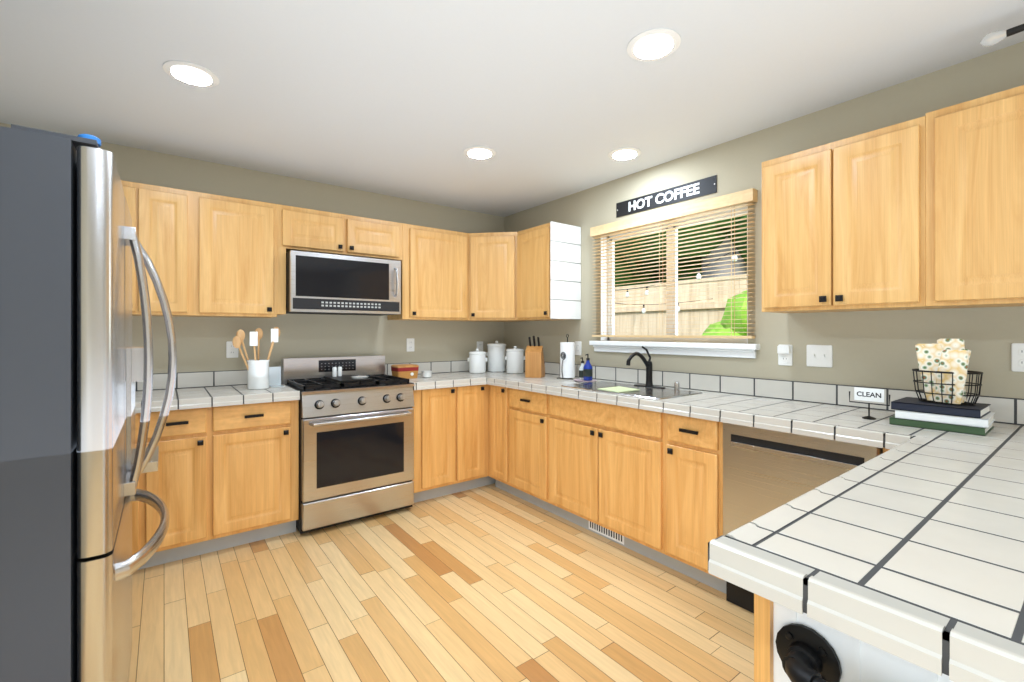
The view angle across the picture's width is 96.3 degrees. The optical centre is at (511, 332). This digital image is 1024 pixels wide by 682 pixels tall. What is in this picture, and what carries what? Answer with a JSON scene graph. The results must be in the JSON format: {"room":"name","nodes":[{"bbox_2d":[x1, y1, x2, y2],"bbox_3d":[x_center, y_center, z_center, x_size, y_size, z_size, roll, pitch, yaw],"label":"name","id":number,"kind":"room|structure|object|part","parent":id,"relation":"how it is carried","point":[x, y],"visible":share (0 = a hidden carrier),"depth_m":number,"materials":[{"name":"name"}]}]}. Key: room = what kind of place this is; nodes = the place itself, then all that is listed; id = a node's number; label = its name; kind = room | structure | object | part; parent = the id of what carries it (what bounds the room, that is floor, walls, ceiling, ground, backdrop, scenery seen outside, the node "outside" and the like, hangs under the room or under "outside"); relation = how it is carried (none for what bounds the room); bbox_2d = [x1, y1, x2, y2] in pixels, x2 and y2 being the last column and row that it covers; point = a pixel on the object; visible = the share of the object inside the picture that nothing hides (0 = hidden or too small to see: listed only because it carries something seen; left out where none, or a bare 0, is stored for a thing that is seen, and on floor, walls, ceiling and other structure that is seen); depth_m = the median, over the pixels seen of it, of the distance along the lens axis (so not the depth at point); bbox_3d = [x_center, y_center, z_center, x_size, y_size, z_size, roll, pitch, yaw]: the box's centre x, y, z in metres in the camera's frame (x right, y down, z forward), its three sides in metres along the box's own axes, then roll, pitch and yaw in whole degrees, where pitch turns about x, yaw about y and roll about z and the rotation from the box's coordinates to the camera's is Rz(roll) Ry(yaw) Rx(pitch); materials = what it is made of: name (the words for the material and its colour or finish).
{"room":"kitchen","nodes":[
{"label":"kitchen","id":0,"kind":"room"},
{"bbox_2d":[0,123,503,389],"bbox_3d":[-1.625,0.064,3.571,4.090,2.454,0.170,0,0,-37],"label":"wall","id":1,"kind":"structure","parent":0,"point":[201,343],"depth_m":3.48,"materials":[{"name":"paint"}]},
{"bbox_2d":[121,180,140,315],"bbox_3d":[-2.356,-0.487,2.704,0.238,0.765,0.323,0,0,-37],"label":"upper cabinet","id":2,"kind":"object","parent":1,"relation":"attached to","point":[132,190],"depth_m":2.65,"materials":[{"name":"brown wood"}]},
{"bbox_2d":[141,183,196,316],"bbox_3d":[-2.155,-0.487,2.857,0.267,0.765,0.323,0,0,-37],"label":"upper cabinet","id":3,"kind":"object","parent":1,"relation":"attached to","point":[168,215],"depth_m":2.75,"materials":[{"name":"brown wood"}]},
{"bbox_2d":[226,341,237,357],"bbox_3d":[-1.954,0.121,3.207,0.072,0.115,0.008,0,0,-37],"label":"electrical outlet","id":4,"kind":"object","parent":1,"relation":"attached to","point":[231,351],"visible":0.85,"depth_m":3.20,"materials":[{"name":"white plastic"}]},
{"bbox_2d":[197,192,288,317],"bbox_3d":[-1.840,-0.487,3.096,0.523,0.765,0.323,0,0,-37],"label":"upper cabinet","id":5,"kind":"object","parent":1,"relation":"attached to","point":[243,244],"depth_m":2.96,"materials":[{"name":"brown wood"}]},
{"bbox_2d":[135,359,487,389],"bbox_3d":[-1.280,0.318,3.719,3.018,0.105,0.007,0,0,-37],"label":"backsplash","id":6,"kind":"structure","parent":1,"relation":"attached to","point":[185,380],"depth_m":3.17,"materials":[{"name":"white tile"}]},
{"bbox_2d":[289,206,348,255],"bbox_3d":[-1.497,-0.722,3.356,0.451,0.295,0.323,0,0,-37],"label":"upper cabinet","id":7,"kind":"object","parent":1,"relation":"attached to","point":[310,230],"depth_m":3.25,"materials":[{"name":"brown wood"}]},
{"bbox_2d":[286,250,400,315],"bbox_3d":[-1.271,-0.343,3.430,0.777,0.408,0.476,0,0,-37],"label":"microwave","id":8,"kind":"object","parent":7,"relation":"attached to","point":[325,284],"visible":1,"depth_m":3.25,"materials":[{"name":"silver metal"}]},
{"bbox_2d":[349,215,404,260],"bbox_3d":[-1.138,-0.722,3.628,0.450,0.295,0.323,0,0,-37],"label":"upper cabinet","id":9,"kind":"object","parent":1,"relation":"attached to","point":[368,237],"depth_m":3.51,"materials":[{"name":"brown wood"}]},
{"bbox_2d":[407,338,413,351],"bbox_3d":[-0.888,0.111,4.016,0.072,0.115,0.008,0,0,-37],"label":"electrical outlet","id":10,"kind":"object","parent":1,"relation":"attached to","point":[410,344],"visible":1,"depth_m":4.01,"materials":[{"name":"white plastic"}]},
{"bbox_2d":[388,224,468,320],"bbox_3d":[-0.713,-0.487,3.951,0.617,0.765,0.323,0,0,-37],"label":"upper cabinet","id":11,"kind":"object","parent":1,"relation":"attached to","point":[435,267],"depth_m":3.81,"materials":[{"name":"brown wood"}]},
{"bbox_2d":[477,341,482,350],"bbox_3d":[-0.310,0.146,4.455,0.072,0.115,0.008,0,0,-37],"label":"electrical outlet","id":12,"kind":"object","parent":1,"relation":"attached to","point":[480,345],"visible":0.83,"depth_m":4.45,"materials":[{"name":"white plastic"}]},
{"bbox_2d":[469,232,519,321],"bbox_3d":[-0.139,-0.487,4.207,0.608,0.765,0.608,0,0,-37],"label":"upper cabinet","id":13,"kind":"object","parent":1,"relation":"attached to","point":[492,256],"depth_m":3.98,"materials":[{"name":"brown wood"}]},
{"bbox_2d":[129,483,753,681],"bbox_3d":[0.390,1.321,0.913,4.090,0.060,6.840,0,0,-37],"label":"floor","id":14,"kind":"structure","parent":0,"point":[490,583],"depth_m":2.14,"materials":[{"name":"brown wood"}]},
{"bbox_2d":[0,124,176,681],"bbox_3d":[-1.522,0.400,1.308,0.920,1.782,0.910,0,0,-37],"label":"fridge","id":15,"kind":"object","parent":14,"relation":"on","point":[75,366],"visible":1,"depth_m":1.09,"materials":[{"name":"silver metal"}]},
{"bbox_2d":[132,410,143,569],"bbox_3d":[-2.222,0.851,2.621,0.190,0.880,0.618,0,0,-37],"label":"base cabinet","id":16,"kind":"object","parent":14,"relation":"on","point":[137,506],"depth_m":2.42,"materials":[{"name":"brown wood"}]},
{"bbox_2d":[144,406,211,567],"bbox_3d":[-2.027,0.851,2.769,0.300,0.880,0.618,0,0,-37],"label":"base cabinet","id":17,"kind":"object","parent":14,"relation":"on","point":[183,477],"depth_m":2.55,"materials":[{"name":"brown wood"}]},
{"bbox_2d":[212,398,299,551],"bbox_3d":[-1.719,0.851,3.003,0.474,0.880,0.618,0,0,-37],"label":"base cabinet","id":18,"kind":"object","parent":14,"relation":"on","point":[255,445],"depth_m":2.76,"materials":[{"name":"brown wood"}]},
{"bbox_2d":[135,383,299,409],"bbox_3d":[-1.907,0.395,2.846,0.964,0.032,0.623,0,0,-37],"label":"countertop","id":19,"kind":"structure","parent":18,"relation":"on","point":[207,395],"depth_m":2.74,"materials":[{"name":"white tile"}]},
{"bbox_2d":[232,327,279,389],"bbox_3d":[-1.670,0.166,3.014,0.292,0.408,0.166,0,0,-37],"label":"crock","id":20,"kind":"object","parent":19,"relation":"on","point":[258,374],"visible":1,"depth_m":2.97,"materials":[{"name":"white ceramic"}]},
{"bbox_2d":[269,367,283,387],"bbox_3d":[-1.617,0.305,3.146,0.080,0.130,0.124,0,0,-37],"label":"acrylic stand","id":21,"kind":"object","parent":19,"relation":"on","point":[274,376],"visible":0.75,"depth_m":3.19,"materials":[{"name":"clear plastic"}]},
{"bbox_2d":[281,355,414,533],"bbox_3d":[-1.178,0.731,3.317,0.761,1.080,0.704,0,0,-37],"label":"range","id":22,"kind":"object","parent":14,"relation":"on","point":[356,437],"visible":0.98,"depth_m":3.10,"materials":[{"name":"silver metal"}]},
{"bbox_2d":[412,386,447,502],"bbox_3d":[-0.810,0.851,3.693,0.274,0.880,0.617,0,0,-37],"label":"base cabinet","id":23,"kind":"object","parent":14,"relation":"on","point":[430,407],"depth_m":3.47,"materials":[{"name":"brown wood"}]},
{"bbox_2d":[409,374,487,389],"bbox_3d":[-0.635,0.395,3.811,0.695,0.032,0.623,0,0,-37],"label":"countertop","id":24,"kind":"structure","parent":23,"relation":"on","point":[436,379],"depth_m":3.61,"materials":[{"name":"white tile"}]},
{"bbox_2d":[391,364,418,378],"bbox_3d":[-0.867,0.316,3.713,0.188,0.108,0.148,0,0,-37],"label":"box","id":25,"kind":"object","parent":24,"relation":"on","point":[408,371],"visible":0.94,"depth_m":3.66,"materials":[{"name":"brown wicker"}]},
{"bbox_2d":[422,371,431,376],"bbox_3d":[-0.703,0.345,3.787,0.088,0.050,0.088,0,0,-37],"label":"ramekin","id":26,"kind":"object","parent":24,"relation":"on","point":[426,373],"visible":1,"depth_m":3.75,"materials":[{"name":"white ceramic"}]},
{"bbox_2d":[448,386,463,494],"bbox_3d":[-0.635,0.851,3.838,0.205,0.880,0.598,0,0,-37],"label":"base cabinet","id":27,"kind":"object","parent":14,"relation":"on","point":[455,393],"depth_m":3.60,"materials":[{"name":"brown wood"}]},
{"bbox_2d":[464,382,487,490],"bbox_3d":[-0.465,0.851,3.954,0.205,0.880,0.617,0,0,-37],"label":"base cabinet","id":28,"kind":"object","parent":14,"relation":"on","point":[475,397],"depth_m":3.71,"materials":[{"name":"brown wood"}]},
{"bbox_2d":[488,386,503,489],"bbox_3d":[0.124,0.851,3.853,0.618,0.880,0.296,0,0,-37],"label":"base cabinet","id":29,"kind":"object","parent":14,"relation":"on","point":[495,393],"depth_m":3.69,"materials":[{"name":"brown wood"}]},
{"bbox_2d":[504,386,567,510],"bbox_3d":[0.355,0.851,3.549,0.618,0.880,0.466,0,0,-37],"label":"base cabinet","id":30,"kind":"object","parent":14,"relation":"on","point":[526,414],"depth_m":3.37,"materials":[{"name":"brown wood"}]},
{"bbox_2d":[548,418,663,564],"bbox_3d":[0.771,0.951,3.000,0.618,0.680,0.913,0,0,-37],"label":"base cabinet","id":31,"kind":"object","parent":14,"relation":"on","point":[605,480],"depth_m":2.75,"materials":[{"name":"brown wood"}]},
{"bbox_2d":[588,516,624,544],"bbox_3d":[0.587,1.240,2.876,0.003,0.078,0.290,0,0,-37],"label":"vent","id":32,"kind":"object","parent":31,"relation":"attached to","point":[615,537],"depth_m":2.87,"materials":[{"name":"white metal"}]},
{"bbox_2d":[656,414,779,593],"bbox_3d":[1.146,0.851,2.506,0.618,0.880,0.326,0,0,-37],"label":"base cabinet","id":33,"kind":"object","parent":14,"relation":"on","point":[693,447],"depth_m":2.31,"materials":[{"name":"brown wood"}]},
{"bbox_2d":[464,370,1023,453],"bbox_3d":[0.962,0.396,2.721,0.633,0.049,4.289,0,0,-37],"label":"countertop","id":34,"kind":"structure","parent":33,"relation":"on","point":[838,423],"depth_m":2.10,"materials":[{"name":"white tile"}]},
{"bbox_2d":[468,349,486,372],"bbox_3d":[-0.316,0.260,4.194,0.156,0.220,0.156,0,0,-37],"label":"canister","id":35,"kind":"object","parent":34,"relation":"on","point":[477,359],"visible":1,"depth_m":4.13,"materials":[{"name":"white ceramic"}]},
{"bbox_2d":[486,341,506,371],"bbox_3d":[-0.144,0.225,4.349,0.183,0.290,0.183,0,0,-37],"label":"canister","id":36,"kind":"object","parent":34,"relation":"on","point":[496,353],"visible":0.96,"depth_m":4.28,"materials":[{"name":"white ceramic"}]},
{"bbox_2d":[505,346,524,373],"bbox_3d":[0.029,0.247,4.179,0.162,0.245,0.162,0,0,-37],"label":"canister","id":37,"kind":"object","parent":34,"relation":"on","point":[515,357],"visible":1,"depth_m":4.11,"materials":[{"name":"white ceramic"}]},
{"bbox_2d":[525,336,544,377],"bbox_3d":[0.195,0.198,3.836,0.132,0.343,0.204,0,0,13],"label":"knife block","id":38,"kind":"object","parent":34,"relation":"on","point":[534,362],"visible":1,"depth_m":3.74,"materials":[{"name":"brown wood"}]},
{"bbox_2d":[557,334,574,379],"bbox_3d":[0.453,0.192,3.645,0.153,0.356,0.144,0,0,-37],"label":"paper towel","id":39,"kind":"object","parent":34,"relation":"on","point":[567,359],"visible":0.98,"depth_m":3.60,"materials":[{"name":"white paper"}]},
{"bbox_2d":[574,354,596,381],"bbox_3d":[0.552,0.265,3.471,0.176,0.210,0.176,0,0,-37],"label":"soap tray","id":40,"kind":"object","parent":34,"relation":"on","point":[586,372],"visible":1,"depth_m":3.43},
{"bbox_2d":[556,382,707,433],"bbox_3d":[0.751,0.461,2.982,0.456,0.192,0.806,0,0,-37],"label":"sink","id":41,"kind":"object","parent":34,"relation":"in","point":[645,420],"depth_m":2.80,"materials":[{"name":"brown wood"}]},
{"bbox_2d":[624,346,663,389],"bbox_3d":[0.838,0.228,3.011,0.262,0.274,0.240,0,0,-37],"label":"faucet","id":42,"kind":"object","parent":34,"relation":"on","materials":[{"name":"black metal"}]},
{"bbox_2d":[849,387,889,419],"bbox_3d":[1.531,0.305,1.967,0.048,0.130,0.145,0,0,-37],"label":"sign","id":43,"kind":"object","parent":34,"relation":"on","point":[870,390],"visible":1,"depth_m":1.96,"materials":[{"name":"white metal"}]},
{"bbox_2d":[857,391,880,397],"bbox_3d":[1.528,0.267,1.965,0.001,0.021,0.086,0,0,-37],"label":"lettering","id":44,"kind":"object","parent":43,"relation":"attached to","point":[868,394],"visible":1,"depth_m":1.97},
{"bbox_2d":[889,397,994,435],"bbox_3d":[1.702,0.325,1.817,0.248,0.090,0.282,0,0,-37],"label":"books","id":45,"kind":"object","parent":34,"relation":"on","point":[977,419],"visible":0.98,"depth_m":1.74,"materials":[{"name":"multicoloured paper"}]},
{"bbox_2d":[912,339,982,405],"bbox_3d":[1.707,0.152,1.805,0.181,0.253,0.206,0,0,-37],"label":"wire basket","id":46,"kind":"object","parent":45,"relation":"on","point":[943,367],"visible":1,"depth_m":1.77,"materials":[{"name":"black metal"}]},
{"bbox_2d":[723,422,882,612],"bbox_3d":[1.412,0.855,2.119,0.604,0.872,0.604,0,0,-37],"label":"dishwasher","id":47,"kind":"object","parent":14,"relation":"on","point":[765,471],"visible":0.38,"depth_m":2.02,"materials":[{"name":"silver metal"}]},
{"bbox_2d":[740,578,867,681],"bbox_3d":[1.228,0.851,1.312,1.930,0.880,0.148,0,0,-37],"label":"base cabinet","id":48,"kind":"object","parent":14,"relation":"on","point":[772,612],"depth_m":0.73,"materials":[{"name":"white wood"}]},
{"bbox_2d":[775,623,841,681],"bbox_3d":[0.612,0.514,0.476,0.080,0.091,0.667,0,0,-37],"label":"towel bar","id":49,"kind":"object","parent":48,"relation":"attached to","point":[806,654],"visible":1,"depth_m":0.70,"materials":[{"name":"black metal"}]},
{"bbox_2d":[716,434,1023,681],"bbox_3d":[1.201,0.396,0.833,1.369,0.049,0.991,0,0,-37],"label":"countertop","id":50,"kind":"structure","parent":48,"relation":"on","point":[918,546],"depth_m":0.78,"materials":[{"name":"white tile"}]},
{"bbox_2d":[868,634,979,681],"bbox_3d":[1.329,0.851,1.188,1.919,0.880,0.205,0,0,-37],"label":"base cabinet","id":51,"kind":"object","parent":14,"relation":"on","point":[887,662],"depth_m":0.62,"materials":[{"name":"white wood"}]},
{"bbox_2d":[0,0,1023,216],"bbox_3d":[0.390,-1.193,0.913,4.090,0.060,6.840,0,0,-37],"label":"ceiling","id":52,"kind":"structure","parent":0,"point":[547,101],"depth_m":2.09,"materials":[{"name":"paint"}]},
{"bbox_2d":[163,60,218,86],"bbox_3d":[-1.441,-1.159,2.066,0.210,0.006,0.210,0,0,-37],"label":"recessed light","id":53,"kind":"object","parent":52,"relation":"in","point":[189,73],"visible":1,"depth_m":2.05,"materials":[{"name":"white paint"}]},
{"bbox_2d":[464,146,495,158],"bbox_3d":[-0.208,-1.159,2.967,0.210,0.006,0.210,0,0,-37],"label":"recessed light","id":54,"kind":"object","parent":52,"relation":"in","point":[478,152],"visible":1,"depth_m":2.96,"materials":[{"name":"white paint"}]},
{"bbox_2d":[608,147,640,159],"bbox_3d":[0.733,-1.159,2.987,0.210,0.006,0.210,0,0,-37],"label":"recessed light","id":55,"kind":"object","parent":52,"relation":"in","point":[626,153],"visible":1,"depth_m":2.97,"materials":[{"name":"white paint"}]},
{"bbox_2d":[627,28,680,60],"bbox_3d":[0.573,-1.159,1.858,0.210,0.006,0.210,0,0,-37],"label":"recessed light","id":56,"kind":"object","parent":52,"relation":"in","point":[654,44],"visible":1,"depth_m":1.85,"materials":[{"name":"white paint"}]},
{"bbox_2d":[980,24,1023,46],"bbox_3d":[1.957,-1.113,1.454,0.048,0.104,0.669,0,0,-37],"label":"ceiling light","id":57,"kind":"object","parent":52,"relation":"hanging from","point":[1014,30],"visible":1,"depth_m":1.67,"materials":[{"name":"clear glass"}]},
{"bbox_2d":[504,41,1023,425],"bbox_3d":[2.003,0.064,2.030,0.170,2.454,6.670,0,0,-37],"label":"wall","id":58,"kind":"structure","parent":0,"point":[877,349],"depth_m":2.44,"materials":[{"name":"paint"}]},
{"bbox_2d":[517,221,580,320],"bbox_3d":[0.296,-0.487,3.870,0.323,0.765,0.454,0,0,-37],"label":"upper cabinet","id":59,"kind":"object","parent":58,"relation":"attached to","point":[549,254],"depth_m":3.71,"materials":[{"name":"brown wood"}]},
{"bbox_3d":[0.434,-0.486,3.686,0.324,0.765,0.018,0,0,-37],"label":"panel","id":60,"kind":"part","parent":59,"relation":"part of","materials":[{"name":"white paint"}]},
{"bbox_2d":[575,341,580,354],"bbox_3d":[0.547,0.133,3.801,0.008,0.115,0.072,0,0,-37],"label":"electrical outlet","id":61,"kind":"object","parent":58,"relation":"attached to","point":[577,347],"visible":1,"depth_m":3.80,"materials":[{"name":"white plastic"}]},
{"bbox_2d":[616,175,716,217],"bbox_3d":[1.031,-0.923,3.164,0.007,0.108,0.792,0,0,-37],"label":"sign","id":62,"kind":"object","parent":58,"relation":"attached to","point":[707,186],"visible":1,"depth_m":3.12,"materials":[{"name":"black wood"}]},
{"bbox_2d":[629,183,699,210],"bbox_3d":[1.030,-0.925,3.161,0.002,0.071,0.562,0,0,-37],"label":"lettering","id":63,"kind":"object","parent":62,"relation":"attached to","point":[687,191],"visible":1,"depth_m":3.10,"materials":[{"name":"white paint"}]},
{"bbox_2d":[601,204,747,342],"bbox_3d":[1.093,-0.351,3.194,0.124,0.835,1.145,0,0,-37],"label":"window unit","id":64,"kind":"structure","parent":58,"relation":"in","point":[672,317],"depth_m":3.23,"materials":[{"name":"plastic"}]},
{"bbox_2d":[590,188,757,338],"bbox_3d":[1.019,-0.394,3.138,0.057,0.860,1.255,0,0,-37],"label":"window blind","id":65,"kind":"object","parent":64,"relation":"attached to","point":[740,199],"visible":1,"depth_m":3.00,"materials":[{"name":"beige wood"}]},
{"bbox_2d":[589,341,759,357],"bbox_3d":[1.051,0.109,3.162,0.130,0.084,1.285,0,0,-37],"label":"window sill","id":66,"kind":"structure","parent":58,"relation":"attached to","point":[736,350],"depth_m":3.00,"materials":[{"name":"white paint"}]},
{"bbox_2d":[506,360,1023,425],"bbox_3d":[1.218,0.318,2.916,0.007,0.105,4.289,0,0,-37],"label":"backsplash","id":67,"kind":"structure","parent":58,"relation":"attached to","point":[1010,411],"depth_m":2.54,"materials":[{"name":"white tile"}]},
{"bbox_2d":[778,345,792,365],"bbox_3d":[1.508,0.126,2.533,0.008,0.115,0.072,0,0,-37],"label":"electrical outlet","id":68,"kind":"object","parent":58,"relation":"attached to","point":[785,359],"visible":0.75,"depth_m":2.53,"materials":[{"name":"white plastic"}]},
{"bbox_2d":[777,346,790,353],"bbox_3d":[1.498,0.096,2.525,0.022,0.040,0.060,0,0,-37],"label":"plug","id":69,"kind":"object","parent":68,"relation":"attached to","point":[784,349],"visible":0.86,"depth_m":2.51,"materials":[{"name":"white plastic"}]},
{"bbox_2d":[762,144,824,312],"bbox_3d":[1.483,-0.491,2.304,0.323,0.774,0.317,0,0,-37],"label":"upper cabinet","id":70,"kind":"object","parent":58,"relation":"attached to","point":[793,185],"depth_m":2.21,"materials":[{"name":"brown wood"}]},
{"bbox_2d":[807,345,832,367],"bbox_3d":[1.605,0.124,2.399,0.016,0.115,0.118,0,0,-37],"label":"light switch","id":71,"kind":"object","parent":58,"relation":"attached to","point":[819,355],"visible":1,"depth_m":2.40,"materials":[{"name":"white plastic"}]},
{"bbox_2d":[825,117,920,311],"bbox_3d":[1.677,-0.491,2.049,0.323,0.774,0.324,0,0,-37],"label":"upper cabinet","id":72,"kind":"object","parent":58,"relation":"attached to","point":[873,178],"depth_m":1.96,"materials":[{"name":"brown wood"}]},
{"bbox_2d":[921,85,1023,308],"bbox_3d":[1.916,-0.491,1.734,0.323,0.774,0.468,0,0,-37],"label":"upper cabinet","id":73,"kind":"object","parent":58,"relation":"attached to","point":[926,211],"depth_m":1.72,"materials":[{"name":"brown wood"}]},
{"bbox_2d":[1011,343,1023,371],"bbox_3d":[2.043,0.101,1.828,0.008,0.115,0.072,0,0,-37],"label":"electrical outlet","id":74,"kind":"object","parent":58,"relation":"attached to","point":[1017,357],"visible":1,"depth_m":1.84,"materials":[{"name":"white plastic"}]},
{"label":"outside","id":75,"kind":"structure","parent":0,"visible":0},
{"bbox_3d":[4.368,1.901,10.520,13.800,0.020,20.000,0,0,-37],"label":"ground","id":76,"kind":"structure","parent":75,"visible":0},
{"bbox_2d":[615,274,746,334],"bbox_3d":[1.535,0.566,7.967,0.080,2.650,11.356,0,0,-37],"label":"fence","id":77,"kind":"object","parent":76,"relation":"on","point":[705,317],"visible":0.08,"depth_m":6.71,"materials":[{"name":"brown wood"}]},
{"bbox_2d":[616,242,746,313],"bbox_3d":[1.946,-0.862,5.482,2.256,1.202,4.905,0,0,-37],"label":"stringlights","id":78,"kind":"object","parent":77,"relation":"attached to","point":[698,278],"visible":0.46,"depth_m":6.34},
{"bbox_2d":[615,215,746,286],"bbox_3d":[2.764,-3.159,11.186,6.496,10.100,21.000,0,0,-37],"label":"trees","id":79,"kind":"object","parent":76,"relation":"on","point":[690,255],"depth_m":7.49,"materials":[{"name":"green plant"}]},
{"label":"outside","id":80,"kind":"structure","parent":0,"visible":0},
{"bbox_2d":[702,290,746,335],"bbox_3d":[2.802,0.368,4.946,1.478,1.647,2.271,0,0,-37],"label":"bush","id":81,"kind":"object","parent":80,"point":[722,325],"visible":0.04,"depth_m":4.87,"materials":[{"name":"green plant"}]}
]}

